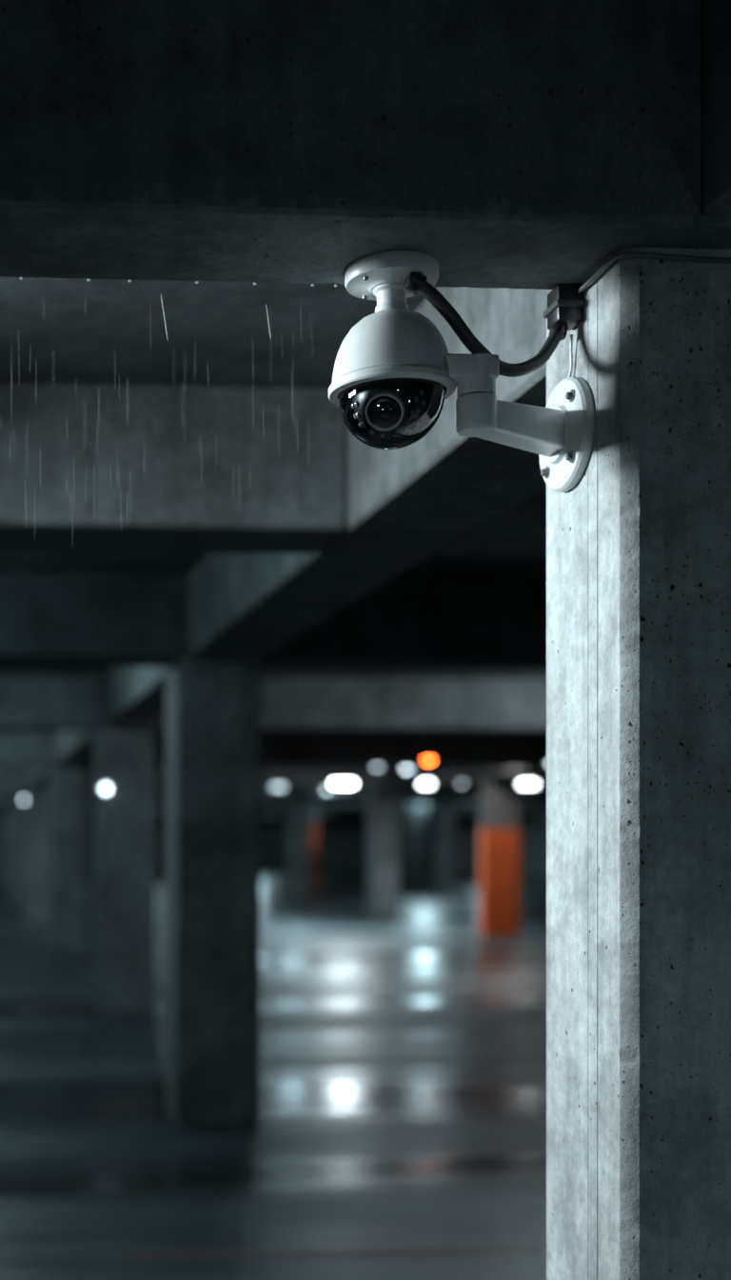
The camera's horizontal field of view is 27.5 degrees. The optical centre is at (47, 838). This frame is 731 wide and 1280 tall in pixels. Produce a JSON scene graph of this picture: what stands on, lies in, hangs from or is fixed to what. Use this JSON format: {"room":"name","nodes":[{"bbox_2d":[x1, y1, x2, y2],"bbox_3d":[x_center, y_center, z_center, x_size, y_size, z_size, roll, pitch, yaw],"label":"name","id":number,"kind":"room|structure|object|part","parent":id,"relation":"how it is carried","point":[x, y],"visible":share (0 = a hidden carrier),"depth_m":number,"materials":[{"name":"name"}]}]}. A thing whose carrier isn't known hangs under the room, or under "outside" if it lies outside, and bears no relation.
{"room":"parking garage","nodes":[
{"label":"parking garage","id":0,"kind":"room"},
{"bbox_2d":[87,817,367,867],"bbox_3d":[3.168,0.030,72.420,29.000,3.340,0.200,0,0,-3],"label":"wall","id":1,"kind":"structure","parent":0,"point":[343,841],"depth_m":72.97,"materials":[{"name":"concrete"}]},
{"bbox_2d":[87,812,434,817],"bbox_3d":[3.698,-1.170,63.586,29.000,0.440,0.500,0,0,-3],"label":"ceiling beam","id":2,"kind":"structure","parent":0,"point":[90,814],"depth_m":63.86,"materials":[{"name":"grey concrete"}]},
{"bbox_2d":[0,867,546,1279],"bbox_3d":[5.480,1.599,33.889,29.000,0.202,76.999,0,0,-3],"label":"floor","id":3,"kind":"structure","parent":0,"point":[403,1105],"depth_m":7.77,"materials":[{"name":"concrete"}]},
{"bbox_2d":[0,806,10,887],"bbox_3d":[-1.178,0.275,43.257,0.490,2.450,0.500,0,0,-3],"label":"concrete column","id":4,"kind":"structure","parent":3,"relation":"on","point":[5,811],"depth_m":43.00,"materials":[{"name":"grey concrete"}]},
{"bbox_2d":[10,798,24,900],"bbox_3d":[-0.639,0.275,34.273,0.490,2.450,0.500,0,0,-3],"label":"concrete column","id":5,"kind":"structure","parent":3,"relation":"on","point":[17,806],"depth_m":34.02,"materials":[{"name":"grey concrete"}]},
{"bbox_2d":[24,785,48,919],"bbox_3d":[-0.160,0.275,26.288,0.490,2.450,0.500,0,0,-3],"label":"concrete column","id":6,"kind":"structure","parent":3,"relation":"on","point":[36,806],"depth_m":26.04,"materials":[{"name":"grey concrete"}]},
{"bbox_2d":[48,765,87,952],"bbox_3d":[0.275,0.275,19.051,0.490,2.450,0.500,0,0,-3],"label":"concrete column","id":7,"kind":"structure","parent":3,"relation":"on","point":[68,785],"depth_m":18.80,"materials":[{"name":"grey concrete"}]},
{"bbox_2d":[94,726,156,1013],"bbox_3d":[0.670,0.275,12.463,0.490,2.450,0.500,0,0,-3],"label":"concrete column","id":8,"kind":"structure","parent":3,"relation":"on","point":[125,757],"depth_m":12.22,"materials":[{"name":"grey concrete"}]},
{"bbox_2d":[98,780,113,796],"bbox_3d":[0.497,-0.420,12.171,0.130,0.130,0.062,0,0,-3],"label":"wall lamp","id":9,"kind":"object","parent":8,"relation":"attached to","point":[105,789],"visible":1,"depth_m":12.18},
{"bbox_3d":[0.498,-0.420,12.161,0.070,0.070,0.042,0,0,-3],"label":"globe","id":10,"kind":"part","parent":9,"relation":"part of"},
{"bbox_2d":[165,657,259,1123],"bbox_3d":[0.891,0.275,7.767,0.440,2.450,0.500,0,0,-3],"label":"concrete column","id":11,"kind":"structure","parent":3,"relation":"on","point":[212,704],"depth_m":7.52,"materials":[{"name":"grey concrete"}]},
{"bbox_2d":[285,799,310,899],"bbox_3d":[6.084,0.275,34.677,0.500,2.450,0.500,0,0,-3],"label":"concrete column","id":12,"kind":"structure","parent":3,"relation":"on","point":[297,810],"depth_m":34.43,"materials":[{"name":"grey concrete"}]},
{"bbox_2d":[310,805,318,824],"bbox_3d":[7.614,0.275,41.731,0.500,2.450,0.400,0,0,-3],"label":"shaft","id":13,"kind":"object","parent":3,"relation":"on","point":[313,809],"visible":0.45,"depth_m":41.54,"materials":[{"name":"concrete"}]},
{"bbox_2d":[310,824,319,889],"bbox_3d":[7.614,0.550,41.731,0.520,1.900,0.420,0,0,-3],"label":"painted band","id":14,"kind":"object","parent":13,"relation":"attached to","point":[314,829],"visible":0.45,"depth_m":41.53,"materials":[{"name":"orange paint"}]},
{"bbox_2d":[367,788,399,916],"bbox_3d":[6.503,0.275,27.689,0.500,2.450,0.500,0,0,-3],"label":"concrete column","id":15,"kind":"structure","parent":3,"relation":"on","point":[383,804],"depth_m":27.45,"materials":[{"name":"grey concrete"}]},
{"bbox_2d":[400,802,427,893],"bbox_3d":[9.987,0.275,38.918,0.600,2.450,0.500,0,0,-3],"label":"concrete column","id":16,"kind":"structure","parent":3,"relation":"on","point":[413,815],"depth_m":38.68,"materials":[{"name":"grey concrete"}]},
{"bbox_2d":[434,806,454,886],"bbox_3d":[12.233,0.275,44.062,0.500,2.450,0.500,0,0,-3],"label":"concrete column","id":17,"kind":"structure","parent":3,"relation":"on","point":[444,816],"depth_m":43.82,"materials":[{"name":"grey concrete"}]},
{"bbox_2d":[480,776,519,828],"bbox_3d":[6.952,0.275,21.966,0.550,2.450,0.220,0,0,-3],"label":"concrete column","id":18,"kind":"structure","parent":3,"relation":"on","point":[499,795],"depth_m":21.86,"materials":[{"name":"concrete"}]},
{"bbox_2d":[479,828,519,936],"bbox_3d":[6.952,0.680,21.966,0.570,1.640,0.240,0,0,-3],"label":"painted band","id":19,"kind":"object","parent":18,"relation":"attached to","point":[499,849],"visible":1,"depth_m":21.85,"materials":[{"name":"orange paint"}]},
{"bbox_2d":[546,247,730,1279],"bbox_3d":[1.167,0.275,2.465,0.496,2.450,0.309,0,0,-3],"label":"concrete column","id":20,"kind":"structure","parent":3,"relation":"on","point":[639,550],"depth_m":2.31,"materials":[{"name":"grey concrete"}]},
{"bbox_2d":[328,250,595,491],"bbox_3d":[0.709,-0.779,2.422,0.488,0.342,0.215,0,0,-18],"label":"dome security camera","id":21,"kind":"object","parent":20,"relation":"attached to","point":[394,370],"visible":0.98,"depth_m":2.35,"materials":[{"name":"metal"}]},
{"bbox_3d":[0.554,-0.700,2.343,0.031,0.028,0.026,0,0,-3],"label":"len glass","id":22,"kind":"part","parent":21,"relation":"part of","materials":[{"name":"black glass"}]},
{"bbox_3d":[0.574,-0.933,2.384,0.153,0.034,0.153,0,0,-3],"label":"ceiling plate","id":23,"kind":"part","parent":21,"relation":"part of","materials":[{"name":"white metal"}]},
{"bbox_3d":[0.689,-0.766,2.340,0.089,0.039,0.054,0,0,-3],"label":"arm","id":24,"kind":"part","parent":21,"relation":"part of"},
{"bbox_3d":[0.799,-0.703,2.420,0.286,0.069,0.057,0,0,-39],"label":"arm","id":25,"kind":"part","parent":21,"relation":"part of"},
{"bbox_2d":[544,466,549,478],"bbox_3d":[0.892,-0.653,2.550,0.002,0.021,0.021,0,0,-3],"label":"screw","id":26,"kind":"object","parent":21,"relation":"in","point":[547,469],"depth_m":2.54,"materials":[{"name":"metal"}]},
{"bbox_3d":[0.901,-0.705,2.498,0.030,0.193,0.193,0,0,-3],"label":"wall plate","id":27,"kind":"part","parent":21,"relation":"part of","materials":[{"name":"white metal"}]},
{"bbox_2d":[569,450,575,462],"bbox_3d":[0.898,-0.653,2.446,0.002,0.021,0.021,0,0,-3],"label":"screw","id":28,"kind":"object","parent":21,"relation":"in","point":[571,452],"depth_m":2.44,"materials":[{"name":"metal"}]},
{"bbox_2d":[569,389,575,401],"bbox_3d":[0.898,-0.757,2.446,0.002,0.021,0.021,0,0,-3],"label":"screw","id":29,"kind":"object","parent":21,"relation":"in","point":[571,391],"depth_m":2.44,"materials":[{"name":"metal"}]},
{"bbox_2d":[543,283,585,330],"bbox_3d":[0.893,-0.917,2.468,0.050,0.064,0.061,0,0,-3],"label":"junction box","id":30,"kind":"object","parent":20,"relation":"attached to","point":[566,305],"visible":0.96,"depth_m":2.44,"materials":[{"name":"black plastic"}]},
{"bbox_2d":[578,251,730,293],"bbox_3d":[1.194,-0.932,2.381,0.570,0.019,0.165,0,0,-3],"label":"conduit","id":31,"kind":"object","parent":20,"relation":"attached to","point":[604,267],"visible":1,"depth_m":2.29,"materials":[{"name":"grey metal"}]},
{"bbox_3d":[14.555,0.275,52.115,0.500,2.450,0.300,0,0,-3],"label":"shaft","id":32,"kind":"object","parent":3,"relation":"on","visible":0},
{"bbox_2d":[454,826,455,879],"bbox_3d":[14.555,0.550,52.115,0.520,1.900,0.320,0,0,-3],"label":"painted band","id":33,"kind":"object","parent":32,"relation":"attached to","point":[454,827],"visible":0.13,"depth_m":52.01,"materials":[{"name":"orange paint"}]},
{"bbox_2d":[0,276,546,734],"bbox_3d":[5.480,-1.515,33.889,29.000,0.250,77.000,0,0,-3],"label":"ceiling","id":34,"kind":"structure","parent":0,"point":[52,330],"depth_m":4.03,"materials":[{"name":"concrete"}]},
{"bbox_2d":[0,380,546,557],"bbox_3d":[7.215,-1.170,4.971,29.000,0.440,0.400,0,0,-3],"label":"ceiling beam","id":35,"kind":"structure","parent":34,"relation":"attached to","point":[85,466],"depth_m":4.37,"materials":[{"name":"grey concrete"}]},
{"bbox_2d":[0,572,546,669],"bbox_3d":[7.027,-1.170,8.110,29.000,0.440,0.450,0,0,-3],"label":"ceiling beam","id":36,"kind":"structure","parent":34,"relation":"attached to","point":[48,619],"depth_m":7.56,"materials":[{"name":"grey concrete"}]},
{"bbox_2d":[0,675,546,732],"bbox_3d":[6.745,-1.170,12.802,29.000,0.440,0.450,0,0,-3],"label":"ceiling beam","id":37,"kind":"structure","parent":34,"relation":"attached to","point":[27,702],"depth_m":12.33,"materials":[{"name":"grey concrete"}]},
{"bbox_2d":[371,732,382,768],"bbox_3d":[4.127,-1.128,17.879,0.140,0.524,0.140,0,0,-3],"label":"ceiling lamp","id":38,"kind":"object","parent":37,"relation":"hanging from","point":[377,763],"depth_m":17.86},
{"bbox_2d":[401,732,412,771],"bbox_3d":[4.660,-1.128,18.512,0.140,0.524,0.140,0,0,-3],"label":"ceiling lamp","id":39,"kind":"object","parent":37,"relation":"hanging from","point":[407,766],"depth_m":18.50,"materials":[{"name":"white"}]},
{"bbox_2d":[422,732,435,762],"bbox_3d":[4.376,-1.128,16.392,0.140,0.524,0.140,0,0,-3],"label":"ceiling lamp","id":40,"kind":"object","parent":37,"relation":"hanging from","point":[429,756],"depth_m":16.36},
{"bbox_2d":[0,732,546,769],"bbox_3d":[6.349,-1.170,19.415,29.000,0.440,0.500,0,0,-3],"label":"ceiling beam","id":41,"kind":"structure","parent":34,"relation":"attached to","point":[17,750],"depth_m":19.04,"materials":[{"name":"black concrete"}]},
{"bbox_2d":[417,768,436,785],"bbox_3d":[6.291,-1.130,23.719,0.280,0.520,0.160,0,0,-3],"label":"ceiling lamp","id":42,"kind":"object","parent":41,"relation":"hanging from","point":[424,782],"depth_m":23.69,"materials":[{"name":"white"}]},
{"bbox_2d":[519,773,540,785],"bbox_3d":[8.018,-1.130,23.823,0.360,0.520,0.160,0,0,-3],"label":"ceiling lamp","id":43,"kind":"object","parent":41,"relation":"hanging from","point":[528,782],"depth_m":23.80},
{"bbox_2d":[0,286,552,806],"bbox_3d":[-0.846,-1.170,37.230,0.400,0.440,69.573,0,0,-3],"label":"ceiling beam","id":44,"kind":"structure","parent":34,"relation":"attached to","point":[405,505],"depth_m":4.45,"materials":[{"name":"grey concrete"}]},
{"bbox_2d":[0,0,730,289],"bbox_3d":[0.298,-1.170,2.303,14.870,0.440,0.292,0,0,-3],"label":"ceiling beam","id":45,"kind":"structure","parent":34,"relation":"attached to","point":[508,144],"depth_m":2.18,"materials":[{"name":"grey concrete"}]},
{"bbox_2d":[0,767,546,787],"bbox_3d":[5.914,-1.170,26.652,29.000,0.440,0.500,0,0,-3],"label":"ceiling beam","id":46,"kind":"structure","parent":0,"point":[9,776],"depth_m":26.34,"materials":[{"name":"black concrete"}]},
{"bbox_2d":[0,786,546,799],"bbox_3d":[5.435,-1.170,34.638,29.000,0.440,0.500,0,0,-3],"label":"ceiling beam","id":47,"kind":"structure","parent":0,"point":[525,793],"depth_m":34.59,"materials":[{"name":"black concrete"}]},
{"bbox_2d":[0,799,546,807],"bbox_3d":[4.896,-1.170,43.622,29.000,0.440,0.500,0,0,-3],"label":"ceiling beam","id":48,"kind":"structure","parent":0,"point":[321,803],"depth_m":43.64,"materials":[{"name":"grey concrete"}]},
{"bbox_2d":[269,768,287,788],"bbox_3d":[3.975,-1.120,24.582,0.280,0.540,0.160,0,0,-3],"label":"ceiling lamp","id":49,"kind":"object","parent":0,"point":[278,785],"depth_m":24.57,"materials":[{"name":"white"}]},
{"bbox_2d":[87,806,542,813],"bbox_3d":[4.297,-1.170,53.604,29.000,0.440,0.500,0,0,-3],"label":"ceiling beam","id":50,"kind":"structure","parent":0,"point":[159,810],"depth_m":53.78,"materials":[{"name":"grey concrete"}]},
{"bbox_2d":[322,768,331,791],"bbox_3d":[5.037,-1.118,25.748,0.140,0.544,0.140,0,0,-3],"label":"ceiling lamp","id":51,"kind":"object","parent":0,"point":[327,787],"depth_m":25.73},
{"bbox_2d":[329,768,358,785],"bbox_3d":[4.893,-1.130,23.635,0.440,0.520,0.160,0,0,-3],"label":"ceiling lamp","id":52,"kind":"object","parent":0,"point":[335,782],"depth_m":23.61,"materials":[{"name":"white"}]},
{"bbox_2d":[156,767,546,816],"bbox_3d":[6.104,-1.170,33.926,0.450,0.440,77.000,0,0,-3],"label":"ceiling beam","id":53,"kind":"structure","parent":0,"point":[399,778],"depth_m":25.07,"materials":[{"name":"black concrete"}]},
{"bbox_2d":[260,799,546,819],"bbox_3d":[12.817,-1.170,34.329,0.500,0.440,77.000,0,0,-3],"label":"ceiling beam","id":54,"kind":"structure","parent":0,"point":[442,802],"depth_m":42.74,"materials":[{"name":"grey concrete"}]},
{"bbox_2d":[399,807,546,878],"bbox_3d":[20.054,0.030,34.764,0.200,3.340,77.400,0,0,-3],"label":"wall","id":55,"kind":"structure","parent":0,"point":[532,827],"depth_m":61.05,"materials":[{"name":"concrete"}]},
{"bbox_2d":[703,0,730,218],"bbox_3d":[1.443,-1.170,-1.349,0.451,0.440,7.135,0,0,-3],"label":"ceiling beam","id":56,"kind":"structure","parent":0,"point":[717,13],"depth_m":2.15,"materials":[{"name":"grey concrete"}]}
]}

